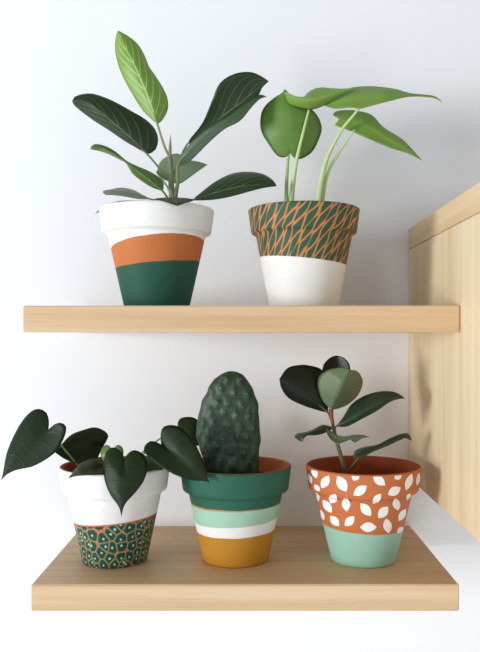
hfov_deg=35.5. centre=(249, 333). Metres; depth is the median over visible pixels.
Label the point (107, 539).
pot
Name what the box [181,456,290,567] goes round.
pot
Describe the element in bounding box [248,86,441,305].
potted alocasia
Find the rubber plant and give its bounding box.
[279,356,421,567]
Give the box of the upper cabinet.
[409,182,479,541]
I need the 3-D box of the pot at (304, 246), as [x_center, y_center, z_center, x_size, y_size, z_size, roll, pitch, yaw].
[0.062,-0.086,0.867,0.128,0.114,0.128,0,0,0]
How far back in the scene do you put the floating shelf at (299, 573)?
0.80 m
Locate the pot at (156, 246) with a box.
[99,200,213,305]
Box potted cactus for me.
[181,371,290,567]
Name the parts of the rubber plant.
stem, pot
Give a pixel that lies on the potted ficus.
(156, 245)
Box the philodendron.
[1,409,209,568]
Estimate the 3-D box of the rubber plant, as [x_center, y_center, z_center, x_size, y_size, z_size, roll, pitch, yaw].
[0.129,0.147,0.894,0.147,0.241,0.136,0,0,29]
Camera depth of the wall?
1.04 m
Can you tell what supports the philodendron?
on the floating shelf at (299, 573)
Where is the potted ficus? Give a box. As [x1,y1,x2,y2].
[72,31,275,305]
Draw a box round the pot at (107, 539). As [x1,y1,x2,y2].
[58,456,168,568]
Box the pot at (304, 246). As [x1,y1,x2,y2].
[248,200,359,305]
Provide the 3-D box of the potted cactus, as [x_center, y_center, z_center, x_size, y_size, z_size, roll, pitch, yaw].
[-0.017,0.156,0.893,0.132,0.223,0.132,0,0,-5]
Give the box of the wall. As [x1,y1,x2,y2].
[0,0,479,651]
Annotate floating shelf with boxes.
[23,306,459,332]
[31,526,458,610]
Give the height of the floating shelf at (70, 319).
0.028 m
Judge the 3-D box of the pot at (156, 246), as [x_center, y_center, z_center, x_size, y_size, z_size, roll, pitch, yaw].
[-0.107,-0.086,0.867,0.132,0.114,0.132,0,0,0]

